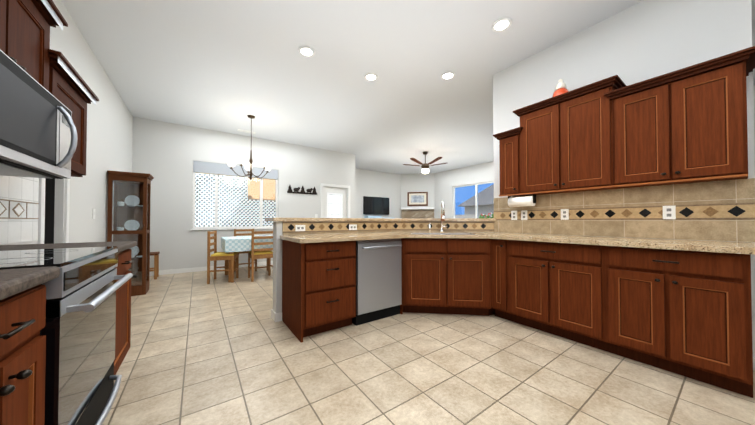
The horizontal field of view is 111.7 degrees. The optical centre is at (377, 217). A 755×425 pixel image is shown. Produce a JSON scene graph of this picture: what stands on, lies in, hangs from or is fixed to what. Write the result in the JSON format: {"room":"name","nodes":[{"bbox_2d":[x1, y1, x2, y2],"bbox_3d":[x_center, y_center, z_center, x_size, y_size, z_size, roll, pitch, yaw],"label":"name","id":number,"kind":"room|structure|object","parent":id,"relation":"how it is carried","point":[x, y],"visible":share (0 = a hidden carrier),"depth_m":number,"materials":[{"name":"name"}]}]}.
{"room":"kitchen and living room","nodes":[
{"label":"kitchen and living room","id":0,"kind":"room"},
{"bbox_2d":[3,0,132,244],"bbox_3d":[-2.392,-0.442,1.504,0.150,3.050,8.350,1,-1,-35],"label":"wall","id":1,"kind":"structure","parent":0,"point":[109,130],"depth_m":3.10,"materials":[{"name":"white paint"}]},
{"bbox_2d":[0,0,23,69],"bbox_3d":[-1.573,-0.817,0.813,0.368,0.462,0.444,1,-1,-35],"label":"upper cabinet","id":2,"kind":"object","parent":1,"relation":"attached to","point":[11,11],"depth_m":1.08,"materials":[{"name":"brown wood"}]},
{"bbox_2d":[0,176,38,244],"bbox_3d":[-1.622,-0.197,0.544,0.010,0.707,3.540,1,-1,-35],"label":"backsplash","id":3,"kind":"structure","parent":1,"relation":"attached to","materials":[{"name":"tile"}]},
{"bbox_2d":[24,0,55,96],"bbox_3d":[-1.752,-0.813,1.068,0.368,0.462,0.444,1,-1,-35],"label":"upper cabinet","id":4,"kind":"object","parent":1,"relation":"attached to","point":[25,25],"depth_m":1.27,"materials":[{"name":"brown wood"}]},
{"bbox_2d":[0,50,77,178],"bbox_3d":[-1.602,-0.395,0.977,0.514,0.374,0.748,1,-1,-35],"label":"microwave","id":5,"kind":"object","parent":4,"relation":"attached to","point":[38,136],"visible":1,"depth_m":1.07,"materials":[{"name":"silver"}]},
{"bbox_2d":[38,178,69,243],"bbox_3d":[-2.816,0.049,2.220,0.045,2.090,0.540,1,-1,-35],"label":"door frame","id":6,"kind":"structure","parent":1,"relation":"attached to","point":[53,217],"depth_m":2.35,"materials":[{"name":"white"}]},
{"bbox_2d":[56,60,91,176],"bbox_3d":[-2.043,-0.563,1.479,0.368,0.551,0.554,1,-1,-35],"label":"upper cabinet","id":7,"kind":"object","parent":1,"relation":"attached to","point":[69,93],"depth_m":1.66,"materials":[{"name":"brown wood"}]},
{"bbox_2d":[92,209,94,218],"bbox_3d":[-3.397,-0.045,3.072,0.010,0.120,0.080,1,-1,-35],"label":"switch plate","id":8,"kind":"object","parent":1,"relation":"attached to","point":[93,214],"depth_m":3.05,"materials":[{"name":"white plastic"}]},
{"bbox_2d":[132,117,355,269],"bbox_3d":[-2.693,-0.374,6.301,4.870,3.050,0.150,1,-1,-35],"label":"wall","id":9,"kind":"structure","parent":0,"point":[165,155],"depth_m":5.43,"materials":[{"name":"white paint"}]},
{"bbox_2d":[150,261,272,275],"bbox_3d":[-3.096,1.100,5.899,3.769,0.090,0.012,1,-1,-35],"label":"baseboard","id":10,"kind":"structure","parent":9,"relation":"attached to","point":[184,270],"depth_m":5.36,"materials":[{"name":"white"}]},
{"bbox_2d":[190,161,277,229],"bbox_3d":[-3.194,-0.460,5.902,1.790,1.466,0.130,1,-1,-35],"label":"window","id":11,"kind":"structure","parent":9,"relation":"in","point":[216,169],"depth_m":5.79,"materials":[{"name":"white"}]},
{"bbox_2d":[287,185,316,194],"bbox_3d":[-1.955,-0.724,6.713,0.805,0.229,0.143,1,-1,-35],"label":"wall decoration","id":12,"kind":"object","parent":9,"relation":"attached to","point":[302,190],"visible":1,"depth_m":6.71,"materials":[{"name":"black metal"}]},
{"bbox_2d":[323,187,346,217],"bbox_3d":[-1.203,0.156,7.295,0.740,2.007,0.104,1,-1,-35],"label":"back door","id":13,"kind":"structure","parent":9,"relation":"in","point":[334,202],"depth_m":7.32,"materials":[{"name":"white wood"}]},
{"bbox_2d":[321,183,349,217],"bbox_3d":[-1.220,0.115,7.319,0.920,2.100,0.166,1,-1,-35],"label":"door frame","id":14,"kind":"structure","parent":9,"relation":"attached to","point":[323,185],"depth_m":7.30,"materials":[{"name":"white wood"}]},
{"bbox_2d":[273,221,373,312],"bbox_3d":[0.246,0.577,3.171,2.680,1.060,1.070,1,-1,-35],"label":"wall","id":15,"kind":"structure","parent":0,"point":[277,269],"depth_m":2.74,"materials":[{"name":"white paint"}]},
{"bbox_2d":[355,168,400,217],"bbox_3d":[0.042,-0.318,10.298,4.500,3.050,0.150,1,-1,-35],"label":"wall","id":16,"kind":"structure","parent":0,"point":[370,183],"depth_m":10.22,"materials":[{"name":"white paint"}]},
{"bbox_2d":[363,196,388,214],"bbox_3d":[-0.030,-0.466,10.116,1.210,0.680,0.067,1,-1,-35],"label":"tv","id":17,"kind":"object","parent":16,"relation":"attached to","point":[375,205],"visible":1,"depth_m":10.04,"materials":[{"name":"black"}]},
{"bbox_2d":[61,0,754,173],"bbox_3d":[0.923,-1.960,4.800,9.500,0.080,10.300,1,-1,-35],"label":"ceiling","id":18,"kind":"structure","parent":0,"point":[228,66],"depth_m":3.23,"materials":[{"name":"white paint"}]},
{"bbox_2d":[237,129,255,133],"bbox_3d":[-2.897,-1.902,5.673,0.350,0.011,0.120,1,-1,-35],"label":"ceiling vent","id":19,"kind":"object","parent":18,"relation":"in","point":[245,131],"visible":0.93,"depth_m":5.65,"materials":[{"name":"white metal"}]},
{"bbox_2d":[226,115,271,179],"bbox_3d":[-2.406,-1.314,4.873,0.804,1.210,0.771,1,-1,-35],"label":"chandelier","id":20,"kind":"object","parent":18,"relation":"hanging from","point":[265,163],"visible":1,"depth_m":4.76,"materials":[{"name":"brown metal"}]},
{"bbox_2d":[298,46,314,56],"bbox_3d":[-0.828,-1.939,2.996,0.189,0.010,0.189,0,-1,31],"label":"recessed light","id":21,"kind":"object","parent":18,"relation":"in","point":[306,51],"depth_m":2.99,"materials":[{"name":"white"}]},
{"bbox_2d":[364,73,377,80],"bbox_3d":[-0.089,-1.931,3.527,0.189,0.010,0.189,1,-1,-41],"label":"recessed light","id":22,"kind":"object","parent":18,"relation":"in","point":[370,76],"depth_m":3.52,"materials":[{"name":"white"}]},
{"bbox_2d":[403,152,446,173],"bbox_3d":[1.375,-1.575,7.334,1.289,0.620,1.278,1,-1,-35],"label":"ceiling fan","id":23,"kind":"object","parent":18,"relation":"hanging from","point":[425,168],"visible":1,"depth_m":7.28,"materials":[{"name":"brown metal"}]},
{"bbox_2d":[441,72,454,79],"bbox_3d":[0.960,-1.932,3.493,0.189,0.010,0.189,1,-1,-41],"label":"recessed light","id":24,"kind":"object","parent":18,"relation":"in","point":[447,75],"depth_m":3.48,"materials":[{"name":"white"}]},
{"bbox_2d":[491,17,511,31],"bbox_3d":[1.254,-1.944,2.588,0.189,0.010,0.189,1,-1,-41],"label":"recessed light","id":25,"kind":"object","parent":18,"relation":"in","point":[501,25],"depth_m":2.58,"materials":[{"name":"white"}]},
{"bbox_2d":[401,173,434,217],"bbox_3d":[1.682,-0.312,10.746,0.999,3.050,0.999,1,-1,-35],"label":"wall","id":26,"kind":"structure","parent":0,"point":[417,182],"depth_m":10.75,"materials":[{"name":"white paint"}]},
{"bbox_2d":[407,192,427,205],"bbox_3d":[1.679,-0.777,10.734,0.840,0.580,0.034,0,-1,10],"label":"picture frame","id":27,"kind":"object","parent":26,"relation":"attached to","point":[417,198],"visible":0.91,"depth_m":10.72,"materials":[{"name":"brown wood"}]},
{"bbox_2d":[401,207,433,217],"bbox_3d":[1.647,0.395,10.538,1.353,1.630,0.399,0,-1,10],"label":"fireplace","id":28,"kind":"object","parent":26,"relation":"attached to","point":[417,212],"visible":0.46,"depth_m":10.62,"materials":[{"name":"stone"}]},
{"bbox_2d":[102,265,754,424],"bbox_3d":[0.923,1.159,4.756,9.500,0.060,10.300,1,-1,-35],"label":"floor","id":29,"kind":"structure","parent":0,"point":[220,349],"depth_m":1.77,"materials":[{"name":"beige tile"}]},
{"bbox_2d":[0,285,45,424],"bbox_3d":[-1.201,0.634,0.462,0.619,0.870,0.520,1,-1,-35],"label":"base cabinet","id":30,"kind":"object","parent":29,"relation":"on","point":[22,341],"depth_m":0.73,"materials":[{"name":"brown wood"}]},
{"bbox_2d":[0,266,59,303],"bbox_3d":[-0.843,0.171,-0.020,0.644,0.041,1.729,1,-1,-35],"label":"countertop","id":31,"kind":"structure","parent":30,"relation":"on","point":[13,282],"depth_m":0.72,"materials":[{"name":"beige stone"}]},
{"bbox_2d":[0,246,132,424],"bbox_3d":[-1.525,0.618,1.017,0.703,0.918,0.748,1,-1,-35],"label":"range","id":32,"kind":"object","parent":29,"relation":"on","point":[78,330],"visible":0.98,"depth_m":1.04,"materials":[{"name":"silver"}]},
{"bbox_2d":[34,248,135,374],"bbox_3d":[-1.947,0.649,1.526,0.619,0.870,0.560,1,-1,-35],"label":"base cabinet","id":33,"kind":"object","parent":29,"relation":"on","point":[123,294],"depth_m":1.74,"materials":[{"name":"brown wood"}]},
{"bbox_2d":[0,241,136,255],"bbox_3d":[-1.943,0.193,1.548,0.644,0.041,0.579,1,-1,-35],"label":"countertop","id":34,"kind":"structure","parent":33,"relation":"on","point":[122,246],"depth_m":1.58,"materials":[{"name":"beige stone"}]},
{"bbox_2d":[107,170,153,295],"bbox_3d":[-3.595,0.240,3.744,0.435,1.750,0.385,1,-1,-35],"label":"curio cabinet","id":35,"kind":"object","parent":29,"relation":"on","point":[131,208],"visible":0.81,"depth_m":3.74,"materials":[{"name":"brown wood"}]},
{"bbox_2d":[150,252,159,279],"bbox_3d":[-4.238,0.891,4.716,0.320,0.475,0.320,1,-1,-35],"label":"stool","id":36,"kind":"object","parent":29,"relation":"on","point":[156,265],"visible":0.48,"depth_m":4.68,"materials":[{"name":"brown wood"}]},
{"bbox_2d":[207,231,238,283],"bbox_3d":[-2.738,0.682,4.574,0.410,0.890,0.400,0,-1,-17],"label":"chair","id":37,"kind":"object","parent":29,"relation":"on","point":[215,256],"visible":0.98,"depth_m":4.43,"materials":[{"name":"brown wood"}]},
{"bbox_2d":[234,229,256,270],"bbox_3d":[-2.845,0.695,5.520,0.400,0.890,0.410,1,-1,-35],"label":"chair","id":38,"kind":"object","parent":29,"relation":"on","point":[242,234],"visible":0.44,"depth_m":5.56,"materials":[{"name":"brown wood"}]},
{"bbox_2d":[225,252,267,281],"bbox_3d":[-2.464,0.763,5.011,0.920,0.740,0.880,1,-1,-35],"label":"dining table","id":39,"kind":"object","parent":29,"relation":"on","point":[228,264],"visible":0.15,"depth_m":4.47,"materials":[{"name":"brown wood"}]},
{"bbox_2d":[221,235,272,252],"bbox_3d":[-2.464,0.495,5.014,0.962,0.220,0.922,1,-1,-35],"label":"tablecloth","id":40,"kind":"object","parent":39,"relation":"on","point":[236,244],"visible":0.67,"depth_m":4.56,"materials":[{"name":"fabric"}]},
{"bbox_2d":[248,231,272,281],"bbox_3d":[-2.159,0.684,4.768,0.400,0.890,0.410,1,-1,-35],"label":"chair","id":41,"kind":"object","parent":29,"relation":"on","point":[262,253],"visible":0.75,"depth_m":4.62,"materials":[{"name":"brown wood"}]},
{"bbox_2d":[282,242,356,342],"bbox_3d":[-0.616,0.665,2.656,0.560,0.870,0.618,1,-1,-35],"label":"base cabinet","id":42,"kind":"object","parent":29,"relation":"on","point":[319,287],"depth_m":2.40,"materials":[{"name":"brown wood"}]},
{"bbox_2d":[357,258,400,324],"bbox_3d":[-0.128,0.674,3.002,0.606,0.862,0.610,1,-1,-35],"label":"dishwasher","id":43,"kind":"object","parent":29,"relation":"on","point":[378,283],"depth_m":2.72,"materials":[{"name":"silver metal"}]},
{"bbox_2d":[401,230,504,315],"bbox_3d":[1.032,0.652,3.028,1.354,0.905,0.706,1,-1,-35],"label":"base cabinet","id":44,"kind":"object","parent":29,"relation":"on","point":[421,292],"depth_m":2.88,"materials":[{"name":"brown wood"}]},
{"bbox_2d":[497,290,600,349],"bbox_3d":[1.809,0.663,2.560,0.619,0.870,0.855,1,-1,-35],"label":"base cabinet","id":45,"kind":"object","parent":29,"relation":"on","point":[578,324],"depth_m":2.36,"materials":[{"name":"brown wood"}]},
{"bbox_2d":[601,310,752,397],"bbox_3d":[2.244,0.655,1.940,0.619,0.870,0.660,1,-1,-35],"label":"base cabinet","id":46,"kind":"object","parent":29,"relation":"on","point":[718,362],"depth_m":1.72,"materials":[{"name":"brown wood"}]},
{"bbox_2d":[281,234,754,345],"bbox_3d":[0.826,0.221,2.287,2.549,0.072,2.888,1,-1,-35],"label":"countertop","id":47,"kind":"structure","parent":46,"relation":"on","point":[693,284],"depth_m":2.06,"materials":[{"name":"beige stone"}]},
{"bbox_2d":[429,201,446,232],"bbox_3d":[0.830,-0.006,3.398,0.222,0.412,0.271,1,-1,-35],"label":"faucet","id":48,"kind":"object","parent":47,"relation":"on","point":[437,225],"depth_m":3.50,"materials":[{"name":"silver metal"}]},
{"bbox_2d":[411,233,476,234],"bbox_3d":[0.803,0.314,3.165,0.838,0.225,0.810,1,-1,-35],"label":"sink basin","id":49,"kind":"object","parent":47,"relation":"in","point":[411,233],"depth_m":3.16,"materials":[{"name":"silver metal"}]},
{"bbox_3d":[2.267,1.149,6.615,4.765,0.012,8.400,1,-1,-35],"label":"floor carpet","id":50,"kind":"object","parent":29,"relation":"on","visible":0},
{"bbox_2d":[364,216,380,217],"bbox_3d":[0.112,0.572,9.925,1.500,1.260,0.480,1,-1,-35],"label":"tv console","id":51,"kind":"object","parent":50,"relation":"on","point":[372,216],"visible":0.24,"depth_m":9.60,"materials":[{"name":"white wood"}]},
{"bbox_2d":[435,161,493,217],"bbox_3d":[4.709,-0.358,7.434,0.150,3.050,9.900,1,-1,-35],"label":"wall","id":52,"kind":"structure","parent":0,"point":[446,182],"depth_m":9.89,"materials":[{"name":"white paint"}]},
{"bbox_2d":[453,181,493,217],"bbox_3d":[3.478,-0.520,9.078,0.180,1.376,2.040,1,-1,-35],"label":"window","id":53,"kind":"structure","parent":52,"relation":"in","point":[476,196],"depth_m":9.12,"materials":[{"name":"white"}]},
{"bbox_2d":[479,213,493,217],"bbox_3d":[3.744,-0.012,8.644,0.146,0.292,0.704,1,-1,-35],"label":"planter","id":54,"kind":"object","parent":53,"relation":"on","point":[487,216],"visible":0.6,"depth_m":8.67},
{"bbox_2d":[493,0,754,356],"bbox_3d":[2.198,-0.425,2.692,0.150,3.050,1.980,1,-1,-35],"label":"wall","id":55,"kind":"structure","parent":0,"point":[643,40],"depth_m":2.34,"materials":[{"name":"white paint"}]},
{"bbox_2d":[497,134,516,196],"bbox_3d":[1.644,-0.609,3.038,0.338,0.687,0.240,1,-1,-35],"label":"upper cabinet","id":56,"kind":"object","parent":55,"relation":"attached to","point":[503,139],"depth_m":2.98,"materials":[{"name":"brown wood"}]},
{"bbox_2d":[509,78,632,195],"bbox_3d":[1.935,-0.714,2.621,0.343,0.887,0.926,1,-1,-35],"label":"upper cabinet","id":57,"kind":"object","parent":55,"relation":"attached to","point":[574,142],"depth_m":2.45,"materials":[{"name":"brown wood"}]},
{"bbox_2d":[508,194,535,206],"bbox_3d":[1.722,-0.197,3.063,0.120,0.134,0.298,1,-1,-35],"label":"paper towel holder","id":58,"kind":"object","parent":57,"relation":"attached to","point":[524,201],"visible":1,"depth_m":3.01,"materials":[{"name":"white paper"}]},
{"bbox_2d":[552,79,568,96],"bbox_3d":[1.928,-1.327,2.698,0.156,0.270,0.154,1,-1,-35],"label":"decoration","id":59,"kind":"object","parent":57,"relation":"on","point":[560,87],"visible":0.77,"depth_m":2.66,"materials":[{"name":"orange"}]},
{"bbox_2d":[613,54,748,188],"bbox_3d":[2.351,-0.663,2.032,0.338,0.767,0.660,1,-1,-35],"label":"upper cabinet","id":60,"kind":"object","parent":55,"relation":"attached to","point":[685,125],"depth_m":1.87,"materials":[{"name":"brown wood"}]},
{"bbox_2d":[753,85,754,150],"bbox_3d":[5.746,-0.413,3.520,0.150,3.050,2.300,1,-1,-35],"label":"wall","id":61,"kind":"structure","parent":0,"point":[754,112],"depth_m":3.74,"materials":[{"name":"white paint"}]},
{"label":"outside","id":62,"kind":"structure","parent":0,"visible":0},
{"bbox_3d":[2.057,1.397,12.451,42.000,0.180,42.000,1,-1,-35],"label":"ground","id":63,"kind":"structure","parent":62,"visible":0},
{"bbox_2d":[192,173,274,226],"bbox_3d":[-4.503,-0.092,7.893,8.000,2.670,0.040,1,-1,-35],"label":"lattice","id":64,"kind":"object","parent":63,"relation":"on","point":[229,192],"depth_m":7.83,"materials":[{"name":"white wood"}]},
{"bbox_2d":[195,172,275,200],"bbox_3d":[-3.967,-0.490,8.005,9.000,3.470,1.800,1,-1,-35],"label":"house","id":65,"kind":"structure","parent":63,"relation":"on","point":[251,185],"depth_m":8.88,"materials":[{"name":"beige"}]},
{"bbox_2d":[455,184,493,217],"bbox_3d":[9.307,-0.525,12.680,10.500,3.670,14.000,1,-1,-35],"label":"house","id":66,"kind":"structure","parent":63,"relation":"on","point":[484,193],"depth_m":13.99,"materials":[{"name":"grey"}]}
]}

